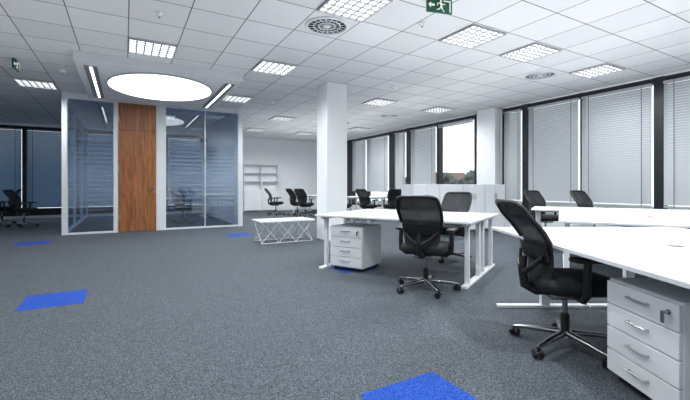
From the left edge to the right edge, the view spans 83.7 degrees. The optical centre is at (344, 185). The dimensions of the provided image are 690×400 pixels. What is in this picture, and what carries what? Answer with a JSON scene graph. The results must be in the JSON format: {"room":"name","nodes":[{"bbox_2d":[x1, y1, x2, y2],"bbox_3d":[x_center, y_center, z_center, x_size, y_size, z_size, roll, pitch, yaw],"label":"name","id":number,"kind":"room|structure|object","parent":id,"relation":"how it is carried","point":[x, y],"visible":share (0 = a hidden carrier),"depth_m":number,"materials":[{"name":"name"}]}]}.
{"room":"open-plan office","nodes":[
{"label":"open-plan office","id":0,"kind":"room"},
{"bbox_2d":[62,92,242,234],"bbox_3d":[-4.716,-0.510,9.888,4.140,3.280,0.150,0,0,-30],"label":"wall","id":1,"kind":"structure","parent":0,"point":[160,108],"depth_m":9.80,"materials":[{"name":"white paint"}]},
{"bbox_2d":[117,101,156,231],"bbox_3d":[-5.168,-0.470,9.590,0.880,3.200,0.138,0,0,-30],"label":"door","id":2,"kind":"structure","parent":1,"relation":"in","point":[136,148],"depth_m":9.55,"materials":[{"name":"brown wood"}]},
{"bbox_2d":[67,97,238,234],"bbox_3d":[-4.716,-0.460,9.877,3.930,3.180,0.070,0,0,-30],"label":"glass wall","id":3,"kind":"structure","parent":1,"relation":"attached to","point":[237,224],"depth_m":10.12,"materials":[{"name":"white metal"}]},
{"bbox_2d":[0,122,316,219],"bbox_3d":[-6.554,-0.510,16.007,13.500,3.280,0.300,0,0,-30],"label":"wall","id":4,"kind":"structure","parent":0,"point":[296,160],"depth_m":17.94,"materials":[{"name":"paint"}]},
{"bbox_2d":[0,125,24,216],"bbox_3d":[-11.733,-0.520,12.968,1.490,3.100,0.120,0,0,-30],"label":"window","id":5,"kind":"structure","parent":4,"relation":"in","point":[10,213],"depth_m":13.26,"materials":[{"name":"black metal"}]},
{"bbox_2d":[0,127,21,206],"bbox_3d":[-11.668,-0.585,12.853,1.350,2.770,0.064,0,0,-30],"label":"window blind","id":6,"kind":"object","parent":5,"relation":"attached to","point":[10,173],"visible":0.84,"depth_m":13.04,"materials":[{"name":"blue"}]},
{"bbox_2d":[25,126,76,215],"bbox_3d":[-10.440,-0.520,13.707,1.490,3.100,0.120,0,0,-30],"label":"window","id":7,"kind":"structure","parent":4,"relation":"in","point":[70,210],"depth_m":13.56,"materials":[{"name":"black metal"}]},
{"bbox_2d":[27,129,72,208],"bbox_3d":[-10.374,-0.585,13.592,1.350,2.770,0.064,0,0,-30],"label":"window blind","id":8,"kind":"object","parent":7,"relation":"attached to","point":[44,186],"visible":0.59,"depth_m":13.53,"materials":[{"name":"blue"}]},
{"bbox_2d":[77,129,112,213],"bbox_3d":[-9.146,-0.520,14.446,1.490,3.100,0.120,0,0,-30],"label":"window","id":9,"kind":"structure","parent":4,"relation":"in","point":[102,210],"depth_m":14.15,"materials":[{"name":"black metal"}]},
{"bbox_2d":[79,132,112,207],"bbox_3d":[-9.080,-0.585,14.331,1.350,2.770,0.064,0,0,-30],"label":"window blind","id":10,"kind":"object","parent":9,"relation":"attached to","point":[100,175],"visible":0.59,"depth_m":14.28,"materials":[{"name":"blue"}]},
{"bbox_2d":[166,135,166,211],"bbox_3d":[-7.852,-0.520,15.185,1.490,3.100,0.120,0,0,-30],"label":"window","id":11,"kind":"structure","parent":4,"relation":"in","point":[166,135],"depth_m":15.50,"materials":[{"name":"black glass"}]},
{"bbox_2d":[167,135,201,211],"bbox_3d":[-6.558,-0.520,15.924,1.490,3.100,0.120,0,0,-30],"label":"window","id":12,"kind":"structure","parent":4,"relation":"in","point":[197,207],"depth_m":15.55,"materials":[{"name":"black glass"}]},
{"bbox_2d":[169,137,201,205],"bbox_3d":[-6.493,-0.585,15.809,1.350,2.770,0.064,0,0,-30],"label":"window blind","id":13,"kind":"object","parent":12,"relation":"attached to","point":[188,178],"visible":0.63,"depth_m":15.80,"materials":[{"name":"blue"}]},
{"bbox_2d":[279,208,316,209],"bbox_3d":[-3.241,1.090,17.718,6.050,0.080,0.015,0,0,-30],"label":"baseboard","id":14,"kind":"structure","parent":4,"relation":"attached to","point":[285,208],"depth_m":18.23,"materials":[{"name":"white metal"}]},
{"bbox_2d":[202,114,236,224],"bbox_3d":[-4.479,-0.510,13.565,0.080,3.280,6.000,0,0,-30],"label":"wall","id":15,"kind":"structure","parent":0,"point":[221,140],"depth_m":12.74,"materials":[{"name":"paint"}]},
{"bbox_2d":[0,209,649,399],"bbox_3d":[-1.767,1.230,7.628,14.100,0.200,19.600,0,0,-30],"label":"floor","id":16,"kind":"structure","parent":0,"point":[196,313],"depth_m":3.26,"materials":[{"name":"grey carpet"}]},
{"bbox_2d":[0,189,21,224],"bbox_3d":[-10.218,0.611,11.523,0.721,1.036,0.830,0,0,40],"label":"office chair","id":17,"kind":"object","parent":16,"relation":"on","point":[3,208],"visible":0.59,"depth_m":11.48,"materials":[{"name":"black fabric"}]},
{"bbox_2d":[2,189,38,227],"bbox_3d":[-9.009,0.611,10.759,0.830,1.036,0.721,0,0,-10],"label":"office chair","id":18,"kind":"object","parent":16,"relation":"on","point":[15,199],"visible":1,"depth_m":10.69,"materials":[{"name":"black fabric"}]},
{"bbox_2d":[13,240,51,245],"bbox_3d":[-6.176,1.130,7.614,0.530,0.003,0.550,0,0,-30],"label":"tile","id":19,"kind":"object","parent":16,"relation":"on","point":[33,242],"depth_m":7.56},
{"bbox_2d":[14,289,87,311],"bbox_3d":[-2.891,1.130,3.836,0.515,0.003,0.570,0,0,-30],"label":"tile","id":20,"kind":"object","parent":16,"relation":"on","point":[31,302],"depth_m":3.80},
{"bbox_2d":[68,99,87,232],"bbox_3d":[-7.979,-0.510,11.507,0.060,3.280,5.900,0,0,-30],"label":"glass wall","id":21,"kind":"structure","parent":16,"relation":"on","point":[70,105],"depth_m":11.34,"materials":[{"name":"white metal"}]},
{"bbox_2d":[169,189,195,223],"bbox_3d":[-4.987,0.611,11.813,0.830,1.036,0.721,0,0,30],"label":"office chair","id":22,"kind":"object","parent":16,"relation":"on","point":[178,197],"visible":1,"depth_m":11.84,"materials":[{"name":"black fabric"}]},
{"bbox_2d":[166,196,208,217],"bbox_3d":[-5.764,0.758,13.718,1.600,0.744,0.742,0,0,-30],"label":"desk","id":23,"kind":"object","parent":16,"relation":"on","point":[197,197],"visible":0.27,"depth_m":14.04,"materials":[{"name":"white metal"}]},
{"bbox_2d":[225,233,253,236],"bbox_3d":[-2.443,1.130,8.883,0.530,0.003,0.550,0,0,-30],"label":"tile","id":24,"kind":"object","parent":16,"relation":"on","point":[238,234],"depth_m":8.78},
{"bbox_2d":[243,164,261,211],"bbox_3d":[-4.106,0.080,17.044,0.780,2.100,0.268,0,0,-30],"label":"bookcase","id":25,"kind":"object","parent":16,"relation":"on","point":[252,173],"visible":0.98,"depth_m":17.05,"materials":[{"name":"white laminate"}]},
{"bbox_2d":[262,164,278,210],"bbox_3d":[-3.420,0.080,17.436,0.780,2.100,0.268,0,0,-30],"label":"bookcase","id":26,"kind":"object","parent":16,"relation":"on","point":[270,173],"visible":0.9,"depth_m":17.48,"materials":[{"name":"white laminate"}]},
{"bbox_2d":[264,188,284,214],"bbox_3d":[-2.758,0.611,15.143,0.830,1.036,0.721,0,0,0],"label":"office chair","id":27,"kind":"object","parent":16,"relation":"on","point":[274,203],"visible":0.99,"depth_m":15.09,"materials":[{"name":"black plastic"}]},
{"bbox_2d":[252,217,314,243],"bbox_3d":[-1.268,0.902,7.913,1.150,0.444,0.600,0,0,-30],"label":"coffee table","id":28,"kind":"object","parent":16,"relation":"on","point":[269,220],"visible":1,"depth_m":7.82,"materials":[{"name":"white metal"}]},
{"bbox_2d":[286,188,304,215],"bbox_3d":[-1.893,0.611,15.033,0.830,1.036,0.721,0,0,-40],"label":"office chair","id":29,"kind":"object","parent":16,"relation":"on","point":[292,195],"visible":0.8,"depth_m":14.86,"materials":[{"name":"black fabric"}]},
{"bbox_2d":[294,189,314,216],"bbox_3d":[-1.473,0.611,14.108,0.721,1.036,0.830,0,0,30],"label":"office chair","id":30,"kind":"object","parent":16,"relation":"on","point":[301,195],"visible":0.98,"depth_m":13.92,"materials":[{"name":"black fabric"}]},
{"bbox_2d":[293,195,316,211],"bbox_3d":[-1.452,0.758,16.092,1.600,0.744,0.742,0,0,30],"label":"desk","id":31,"kind":"object","parent":16,"relation":"on","point":[307,195],"visible":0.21,"depth_m":16.21,"materials":[{"name":"white metal"}]},
{"bbox_2d":[317,82,346,240],"bbox_3d":[-0.282,-0.510,8.235,0.480,3.280,0.480,0,0,-30],"label":"column","id":32,"kind":"structure","parent":16,"relation":"on","point":[331,96],"depth_m":8.04,"materials":[{"name":"paint"}]},
{"bbox_2d":[347,199,352,207],"bbox_3d":[-0.084,0.611,13.289,0.721,1.036,0.830,0,0,30],"label":"office chair","id":33,"kind":"object","parent":16,"relation":"on","point":[349,205],"visible":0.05,"depth_m":13.16,"materials":[{"name":"black plastic"}]},
{"bbox_2d":[330,266,377,272],"bbox_3d":[0.090,1.130,5.355,0.530,0.003,0.530,0,0,-30],"label":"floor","id":34,"kind":"structure","parent":16,"relation":"on","point":[340,270],"depth_m":5.14,"materials":[{"name":"blue carpet"}]},
{"bbox_2d":[330,222,380,271],"bbox_3d":[0.145,0.835,5.334,0.500,0.590,0.585,0,0,32],"label":"drawer unit","id":35,"kind":"object","parent":16,"relation":"on","point":[354,246],"visible":1,"depth_m":5.14,"materials":[{"name":"white laminate"}]},
{"bbox_2d":[347,196,384,210],"bbox_3d":[0.588,0.758,14.033,1.600,0.744,0.742,0,0,30],"label":"desk","id":36,"kind":"object","parent":16,"relation":"on","point":[348,197],"visible":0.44,"depth_m":13.89,"materials":[{"name":"white metal"}]},
{"bbox_2d":[355,189,377,220],"bbox_3d":[0.742,0.611,12.846,0.721,1.036,0.830,0,0,40],"label":"office chair","id":37,"kind":"object","parent":16,"relation":"on","point":[364,198],"visible":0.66,"depth_m":12.65,"materials":[{"name":"black fabric"}]},
{"bbox_2d":[350,196,390,210],"bbox_3d":[0.970,0.758,14.687,1.600,0.744,0.742,0,0,30],"label":"desk","id":38,"kind":"object","parent":16,"relation":"on","point":[370,196],"visible":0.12,"depth_m":14.30,"materials":[{"name":"white metal"}]},
{"bbox_2d":[382,189,400,209],"bbox_3d":[1.578,0.611,12.839,0.721,1.036,0.830,0,0,-10],"label":"office chair","id":39,"kind":"object","parent":16,"relation":"on","point":[392,194],"visible":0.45,"depth_m":12.61,"materials":[{"name":"black fabric"}]},
{"bbox_2d":[315,211,486,288],"bbox_3d":[0.675,0.758,5.030,2.100,0.744,0.767,0,0,32],"label":"desk","id":40,"kind":"object","parent":16,"relation":"on","point":[466,222],"visible":0.78,"depth_m":4.74,"materials":[{"name":"white metal"}]},
{"bbox_2d":[360,372,477,399],"bbox_3d":[0.439,1.130,1.973,0.520,0.003,0.550,0,0,-30],"label":"tile","id":41,"kind":"structure","parent":16,"relation":"on","point":[428,386],"depth_m":2.12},
{"bbox_2d":[401,184,438,234],"bbox_3d":[1.738,0.545,8.842,0.750,1.170,0.470,0,0,-30],"label":"storage cabinet","id":42,"kind":"object","parent":16,"relation":"on","point":[406,189],"visible":0.34,"depth_m":8.66,"materials":[{"name":"white laminate"}]},
{"bbox_2d":[347,209,498,275],"bbox_3d":[1.093,0.758,5.692,2.100,0.744,0.767,0,0,32],"label":"desk","id":43,"kind":"object","parent":16,"relation":"on","point":[490,216],"visible":0.44,"depth_m":5.34,"materials":[{"name":"white laminate"}]},
{"bbox_2d":[395,195,461,298],"bbox_3d":[0.868,0.611,4.167,0.721,1.036,0.830,0,0,25],"label":"office chair","id":44,"kind":"object","parent":16,"relation":"on","point":[421,217],"visible":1,"depth_m":3.97,"materials":[{"name":"black fabric"}]},
{"bbox_2d":[439,184,462,224],"bbox_3d":[2.398,0.545,9.219,0.750,1.170,0.470,0,0,-30],"label":"storage cabinet","id":45,"kind":"object","parent":16,"relation":"on","point":[443,188],"visible":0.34,"depth_m":8.97,"materials":[{"name":"white laminate"}]},
{"bbox_2d":[439,192,471,262],"bbox_3d":[1.631,0.611,5.939,0.721,1.036,0.830,0,0,35],"label":"office chair","id":46,"kind":"object","parent":16,"relation":"on","point":[452,201],"visible":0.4,"depth_m":6.11,"materials":[{"name":"black fabric"}]},
{"bbox_2d":[463,184,484,231],"bbox_3d":[3.058,0.545,9.596,0.750,1.170,0.470,0,0,-30],"label":"storage cabinet","id":47,"kind":"object","parent":16,"relation":"on","point":[477,190],"visible":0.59,"depth_m":9.44,"materials":[{"name":"white laminate"}]},
{"bbox_2d":[477,107,499,183],"bbox_3d":[4.043,-0.510,10.844,0.220,3.280,0.620,0,0,-30],"label":"column","id":48,"kind":"structure","parent":16,"relation":"on","point":[488,120],"depth_m":10.71,"materials":[{"name":"paint"}]},
{"bbox_2d":[484,184,504,230],"bbox_3d":[3.717,0.545,9.973,0.750,1.170,0.470,0,0,-30],"label":"storage cabinet","id":49,"kind":"object","parent":16,"relation":"on","point":[492,191],"visible":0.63,"depth_m":9.77,"materials":[{"name":"white laminate"}]},
{"bbox_2d":[523,190,558,226],"bbox_3d":[4.253,0.611,8.230,0.721,1.036,0.830,0,0,-18],"label":"office chair","id":50,"kind":"object","parent":16,"relation":"on","point":[534,197],"visible":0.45,"depth_m":8.42,"materials":[{"name":"black fabric"}]},
{"bbox_2d":[495,199,609,369],"bbox_3d":[1.506,0.611,2.701,0.830,1.036,0.721,0,0,2],"label":"office chair","id":51,"kind":"object","parent":16,"relation":"on","point":[539,277],"visible":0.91,"depth_m":2.59,"materials":[{"name":"black fabric"}]},
{"bbox_2d":[570,190,604,226],"bbox_3d":[5.164,0.611,8.025,0.721,1.036,0.830,0,0,-20],"label":"office chair","id":52,"kind":"object","parent":16,"relation":"on","point":[580,197],"visible":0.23,"depth_m":8.28,"materials":[{"name":"black fabric"}]},
{"bbox_2d":[491,227,689,307],"bbox_3d":[1.811,0.758,2.497,0.852,0.744,2.350,0,0,0],"label":"desk","id":53,"kind":"object","parent":16,"relation":"on","point":[667,262],"visible":0.84,"depth_m":2.42,"materials":[{"name":"white laminate"}]},
{"bbox_2d":[531,206,689,228],"bbox_3d":[4.425,0.758,6.447,2.300,0.744,1.042,0,0,29],"label":"desk","id":54,"kind":"object","parent":16,"relation":"on","point":[538,209],"visible":0.43,"depth_m":6.39,"materials":[{"name":"white laminate"}]},
{"bbox_2d":[559,214,689,267],"bbox_3d":[3.546,0.758,4.326,2.000,0.744,1.142,0,0,29],"label":"desk","id":55,"kind":"object","parent":16,"relation":"on","point":[563,218],"visible":0.74,"depth_m":4.35,"materials":[{"name":"white laminate"}]},
{"bbox_2d":[559,210,689,265],"bbox_3d":[4.112,0.758,5.336,2.000,0.744,1.142,0,0,29],"label":"desk","id":56,"kind":"object","parent":16,"relation":"on","point":[567,212],"visible":0.47,"depth_m":5.46,"materials":[{"name":"white laminate"}]},
{"bbox_2d":[583,227,689,307],"bbox_3d":[2.679,0.758,2.493,0.852,0.744,2.350,0,0,0],"label":"desk","id":57,"kind":"object","parent":16,"relation":"on","point":[681,236],"visible":0.46,"depth_m":3.30,"materials":[{"name":"white laminate"}]},
{"bbox_2d":[607,278,689,399],"bbox_3d":[1.801,0.835,2.022,0.585,0.590,0.500,0,0,0],"label":"drawer unit","id":58,"kind":"object","parent":16,"relation":"on","point":[648,331],"visible":1,"depth_m":1.96,"materials":[{"name":"white laminate"}]},
{"bbox_2d":[0,0,689,141],"bbox_3d":[-1.767,-2.250,7.628,14.100,0.200,19.600,0,0,-30],"label":"ceiling","id":59,"kind":"structure","parent":0,"point":[645,38],"depth_m":6.20,"materials":[{"name":"tile"}]},
{"bbox_2d":[12,58,19,71],"bbox_3d":[-5.623,-2.067,6.577,0.040,0.165,0.320,0,0,-26],"label":"exit sign","id":60,"kind":"object","parent":59,"relation":"hanging from","point":[15,64],"visible":1,"depth_m":6.57,"materials":[{"name":"green plastic"}]},
{"bbox_2d":[12,77,57,89],"bbox_3d":[-6.458,-2.135,8.058,0.650,0.030,0.650,0,0,-30],"label":"recessed light","id":61,"kind":"object","parent":59,"relation":"in","point":[23,82],"visible":1,"depth_m":8.02,"materials":[{"name":"white plastic"}]},
{"bbox_2d":[128,37,176,58],"bbox_3d":[-3.002,-2.135,6.001,0.650,0.030,0.650,0,0,-30],"label":"recessed light","id":62,"kind":"object","parent":59,"relation":"in","point":[136,46],"visible":1,"depth_m":5.97,"materials":[{"name":"white plastic"}]},
{"bbox_2d":[72,50,243,109],"bbox_3d":[-3.918,-2.065,8.127,2.700,0.170,3.200,0,0,-30],"label":"ceiling panel","id":63,"kind":"object","parent":59,"relation":"attached to","point":[145,85],"depth_m":7.40,"materials":[{"name":"white paint"}]},
{"bbox_2d":[89,67,100,97],"bbox_3d":[-4.899,-1.994,7.566,0.040,0.008,2.540,0,0,-30],"label":"diffuser","id":64,"kind":"object","parent":63,"relation":"attached to","point":[92,71],"depth_m":7.36,"materials":[{"name":"white plastic"}]},
{"bbox_2d":[155,11,163,17],"bbox_3d":[-2.308,-2.122,4.785,0.099,0.056,0.099,0,0,-30],"label":"smoke detector","id":65,"kind":"object","parent":59,"relation":"attached to","point":[158,14],"visible":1,"depth_m":4.76,"materials":[{"name":"white plastic"}]},
{"bbox_2d":[166,114,175,118],"bbox_3d":[-5.554,-2.135,11.799,0.650,0.030,0.650,0,0,-30],"label":"recessed light","id":66,"kind":"object","parent":59,"relation":"in","point":[168,116],"visible":0.4,"depth_m":11.83,"materials":[{"name":"white plastic"}]},
{"bbox_2d":[222,94,252,102],"bbox_3d":[-2.672,-2.135,9.415,0.650,0.030,0.650,0,0,-30],"label":"recessed light","id":67,"kind":"object","parent":59,"relation":"in","point":[231,98],"visible":0.73,"depth_m":9.41,"materials":[{"name":"white plastic"}]},
{"bbox_2d":[245,128,266,131],"bbox_3d":[-3.384,-2.135,14.651,0.650,0.030,0.650,0,0,-30],"label":"recessed light","id":68,"kind":"object","parent":59,"relation":"in","point":[248,129],"visible":1,"depth_m":14.56,"materials":[{"name":"white plastic"}]},
{"bbox_2d":[251,59,297,75],"bbox_3d":[-1.283,-2.135,6.983,0.650,0.030,0.650,0,0,-30],"label":"recessed light","id":69,"kind":"object","parent":59,"relation":"in","point":[264,66],"visible":1,"depth_m":6.96,"materials":[{"name":"white plastic"}]},
{"bbox_2d":[255,63,292,74],"bbox_3d":[-1.283,-2.146,6.983,0.620,0.007,0.620,0,0,-30],"label":"diffuser","id":70,"kind":"object","parent":69,"relation":"attached to","point":[269,68],"depth_m":7.00,"materials":[{"name":"white plastic"}]},
{"bbox_2d":[269,116,295,121],"bbox_3d":[-1.995,-2.135,12.220,0.650,0.030,0.650,0,0,-30],"label":"recessed light","id":71,"kind":"object","parent":59,"relation":"in","point":[277,118],"visible":1,"depth_m":12.16,"materials":[{"name":"white plastic"}]},
{"bbox_2d":[293,132,313,134],"bbox_3d":[-1.665,-2.135,15.633,0.650,0.030,0.650,0,0,-30],"label":"recessed light","id":72,"kind":"object","parent":59,"relation":"in","point":[298,133],"visible":1,"depth_m":15.60,"materials":[{"name":"white plastic"}]},
{"bbox_2d":[306,16,347,35],"bbox_3d":[-0.241,-2.138,5.160,0.571,0.036,0.571,0,0,-30],"label":"ceiling vent","id":73,"kind":"object","parent":59,"relation":"in","point":[325,25],"visible":1,"depth_m":5.15,"materials":[{"name":"white metal"}]},
{"bbox_2d":[317,0,392,22],"bbox_3d":[0.106,-2.135,4.552,0.650,0.030,0.650,0,0,-30],"label":"recessed light","id":74,"kind":"object","parent":59,"relation":"in","point":[356,10],"visible":1,"depth_m":4.62,"materials":[{"name":"white plastic"}]},
{"bbox_2d":[347,127,370,130],"bbox_3d":[0.523,-2.135,14.465,0.650,0.030,0.650,0,0,-30],"label":"recessed light","id":75,"kind":"object","parent":59,"relation":"in","point":[354,128],"visible":1,"depth_m":14.49,"materials":[{"name":"white plastic"}]},
{"bbox_2d":[362,98,397,106],"bbox_3d":[0.888,-2.135,9.836,0.650,0.030,0.650,0,0,-30],"label":"recessed light","id":76,"kind":"object","parent":59,"relation":"in","point":[377,101],"visible":1,"depth_m":9.80,"materials":[{"name":"white plastic"}]},
{"bbox_2d":[380,114,398,117],"bbox_3d":[1.339,-2.138,11.706,0.571,0.036,0.571,0,0,-30],"label":"ceiling vent","id":77,"kind":"object","parent":59,"relation":"in","point":[381,115],"visible":1,"depth_m":11.72,"materials":[{"name":"white metal"}]},
{"bbox_2d":[418,21,425,26],"bbox_3d":[1.018,-2.122,5.073,0.099,0.056,0.099,0,0,-30],"label":"smoke detector","id":78,"kind":"object","parent":59,"relation":"attached to","point":[422,23],"visible":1,"depth_m":5.04,"materials":[{"name":"white plastic"}]},
{"bbox_2d":[421,106,454,112],"bbox_3d":[2.607,-2.135,10.818,0.650,0.030,0.650,0,0,-30],"label":"recessed light","id":79,"kind":"object","parent":59,"relation":"in","point":[437,109],"visible":1,"depth_m":10.78,"materials":[{"name":"white plastic"}]},
{"bbox_2d":[426,0,451,14],"bbox_3d":[1.081,-2.067,4.418,0.320,0.165,0.040,0,0,-15],"label":"exit sign","id":80,"kind":"object","parent":59,"relation":"hanging from","point":[434,6],"visible":1,"depth_m":4.41,"materials":[{"name":"green plastic"}]},
{"bbox_2d":[439,24,505,48],"bbox_3d":[1.825,-2.135,5.534,0.650,0.030,0.650,0,0,-30],"label":"recessed light","id":81,"kind":"object","parent":59,"relation":"in","point":[472,36],"visible":1,"depth_m":5.51,"materials":[{"name":"white plastic"}]},
{"bbox_2d":[499,42,561,62],"bbox_3d":[2.971,-2.135,6.189,0.650,0.030,0.650,0,0,-30],"label":"recessed light","id":82,"kind":"object","parent":59,"relation":"in","point":[536,50],"visible":1,"depth_m":6.16,"materials":[{"name":"white plastic"}]},
{"bbox_2d":[504,45,555,60],"bbox_3d":[2.971,-2.146,6.189,0.620,0.007,0.620,0,0,-30],"label":"diffuser","id":83,"kind":"object","parent":82,"relation":"attached to","point":[528,52],"depth_m":6.18,"materials":[{"name":"white plastic"}]},
{"bbox_2d":[524,71,556,79],"bbox_3d":[3.770,-2.138,7.452,0.571,0.036,0.571,0,0,-30],"label":"ceiling vent","id":84,"kind":"object","parent":59,"relation":"in","point":[539,75],"visible":1,"depth_m":7.45,"materials":[{"name":"white metal"}]},
{"bbox_2d":[569,63,624,78],"bbox_3d":[4.690,-2.135,7.171,0.650,0.030,0.650,0,0,-30],"label":"recessed light","id":85,"kind":"object","parent":59,"relation":"in","point":[602,69],"visible":1,"depth_m":7.15,"materials":[{"name":"white plastic"}]},
{"bbox_2d":[577,65,613,76],"bbox_3d":[4.690,-2.146,7.171,0.620,0.007,0.620,0,0,-30],"label":"diffuser","id":86,"kind":"object","parent":85,"relation":"attached to","point":[599,70],"depth_m":7.15,"materials":[{"name":"white plastic"}]},
{"bbox_2d":[347,69,689,226],"bbox_3d":[4.224,-0.510,11.051,0.300,3.280,19.000,0,0,-30],"label":"wall","id":87,"kind":"structure","parent":0,"point":[353,207],"depth_m":9.54,"materials":[{"name":"paint"}]},
{"bbox_2d":[347,137,366,204],"bbox_3d":[0.595,-0.630,17.212,0.170,2.960,1.700,0,0,-30],"label":"window","id":88,"kind":"structure","parent":87,"relation":"in","point":[350,192],"depth_m":17.64,"materials":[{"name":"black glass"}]},
{"bbox_2d":[352,139,365,190],"bbox_3d":[0.609,-0.885,16.932,0.064,2.230,1.100,0,0,-30],"label":"window blind","id":89,"kind":"object","parent":88,"relation":"attached to","point":[357,156],"visible":0.93,"depth_m":16.91,"materials":[{"name":"grey"}]},
{"bbox_2d":[367,132,388,206],"bbox_3d":[1.413,-0.630,15.780,0.170,2.960,1.600,0,0,-30],"label":"window","id":90,"kind":"structure","parent":87,"relation":"in","point":[383,134],"depth_m":16.00,"materials":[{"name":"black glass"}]},
{"bbox_2d":[366,135,387,191],"bbox_3d":[1.303,-0.885,15.717,0.064,2.230,1.500,0,0,-30],"label":"window blind","id":91,"kind":"object","parent":90,"relation":"attached to","point":[378,182],"visible":0.98,"depth_m":15.67,"materials":[{"name":"grey"}]},
{"bbox_2d":[389,129,406,188],"bbox_3d":[2.083,-0.630,14.607,0.170,2.960,1.100,0,0,-30],"label":"window","id":92,"kind":"structure","parent":87,"relation":"in","point":[391,134],"depth_m":14.87,"materials":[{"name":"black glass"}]},
{"bbox_2d":[394,131,405,188],"bbox_3d":[2.057,-0.885,14.397,0.064,2.230,0.620,0,0,-30],"label":"window blind","id":93,"kind":"object","parent":92,"relation":"attached to","point":[399,175],"visible":0.84,"depth_m":14.41,"materials":[{"name":"grey"}]},
{"bbox_2d":[407,122,437,183],"bbox_3d":[2.748,-0.630,13.444,0.170,2.960,1.580,0,0,-30],"label":"window","id":94,"kind":"structure","parent":87,"relation":"in","point":[409,133],"depth_m":13.93,"materials":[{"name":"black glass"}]},
{"bbox_2d":[410,126,435,183],"bbox_3d":[2.685,-0.885,13.298,0.064,2.230,1.270,0,0,-30],"label":"window blind","id":95,"kind":"object","parent":94,"relation":"attached to","point":[425,176],"visible":0.8,"depth_m":13.26,"materials":[{"name":"grey"}]},
{"bbox_2d":[438,114,476,183],"bbox_3d":[3.534,-0.630,12.068,0.170,2.960,1.590,0,0,-30],"label":"window","id":96,"kind":"structure","parent":87,"relation":"in","point":[440,130],"depth_m":12.53,"materials":[{"name":"black metal"}]},
{"bbox_2d":[438,118,472,127],"bbox_3d":[3.421,-1.950,12.009,0.064,0.100,1.420,0,0,-30],"label":"window blind","id":97,"kind":"object","parent":96,"relation":"attached to","point":[471,119],"visible":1,"depth_m":11.92,"materials":[{"name":"grey"}]},
{"bbox_2d":[502,105,522,204],"bbox_3d":[4.539,-0.630,10.309,0.170,2.960,0.640,0,0,-30],"label":"window","id":98,"kind":"structure","parent":87,"relation":"in","point":[520,106],"depth_m":10.48,"materials":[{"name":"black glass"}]},
{"bbox_2d":[504,109,521,201],"bbox_3d":[4.443,-0.795,10.220,0.064,2.410,0.500,0,0,-30],"label":"window blind","id":99,"kind":"object","parent":98,"relation":"attached to","point":[512,183],"visible":0.88,"depth_m":10.21,"materials":[{"name":"grey"}]},
{"bbox_2d":[523,93,580,214],"bbox_3d":[5.060,-0.630,9.398,0.170,2.960,1.460,0,0,-30],"label":"window","id":100,"kind":"structure","parent":87,"relation":"in","point":[526,205],"depth_m":9.88,"materials":[{"name":"black metal"}]},
{"bbox_2d":[528,98,578,203],"bbox_3d":[4.984,-0.795,9.274,0.064,2.410,1.240,0,0,-30],"label":"window blind","id":101,"kind":"object","parent":100,"relation":"attached to","point":[555,183],"visible":0.88,"depth_m":9.22,"materials":[{"name":"grey"}]},
{"bbox_2d":[581,77,660,226],"bbox_3d":[5.794,-0.630,8.113,0.170,2.960,1.500,0,0,-30],"label":"window","id":102,"kind":"structure","parent":87,"relation":"in","point":[656,82],"depth_m":7.50,"materials":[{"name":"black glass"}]},
{"bbox_2d":[581,83,651,206],"bbox_3d":[5.659,-0.795,8.093,0.064,2.410,1.320,0,0,-30],"label":"window blind","id":103,"kind":"object","parent":102,"relation":"attached to","point":[635,187],"visible":0.93,"depth_m":8.02,"materials":[{"name":"grey"}]},
{"bbox_2d":[661,71,689,228],"bbox_3d":[6.530,-0.630,6.823,0.170,2.960,1.470,0,0,-30],"label":"window","id":104,"kind":"structure","parent":87,"relation":"in","point":[684,74],"depth_m":7.40,"materials":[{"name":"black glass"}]},
{"bbox_2d":[663,76,689,208],"bbox_3d":[6.428,-0.795,6.747,0.064,2.410,1.380,0,0,-30],"label":"window blind","id":105,"kind":"object","parent":104,"relation":"attached to","point":[677,184],"visible":1,"depth_m":7.17,"materials":[{"name":"grey"}]},
{"label":"outside","id":106,"kind":"structure","parent":0,"visible":0},
{"bbox_2d":[357,200,689,214],"bbox_3d":[75.918,10.230,100.958,208.000,0.200,340.000,0,0,-30],"label":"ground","id":107,"kind":"structure","parent":106,"point":[386,201],"depth_m":190.23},
{"bbox_2d":[431,172,465,183],"bbox_3d":[34.244,2.880,125.520,12.800,14.500,10.800,0,0,-30],"label":"house","id":108,"kind":"structure","parent":107,"relation":"on","point":[457,176],"depth_m":124.94,"materials":[{"name":"paint"}]},
{"bbox_2d":[443,172,456,183],"bbox_3d":[22.484,3.541,83.571,7.607,13.200,6.055,0,0,41],"label":"tree","id":109,"kind":"object","parent":107,"relation":"on","point":[447,178],"visible":0.14,"depth_m":83.11,"materials":[{"name":"green plant"}]},
{"bbox_2d":[456,170,473,183],"bbox_3d":[23.276,3.541,72.138,7.607,13.200,6.055,0,0,38],"label":"tree","id":110,"kind":"object","parent":107,"relation":"on","point":[468,178],"visible":0.18,"depth_m":71.16,"materials":[{"name":"green plant"}]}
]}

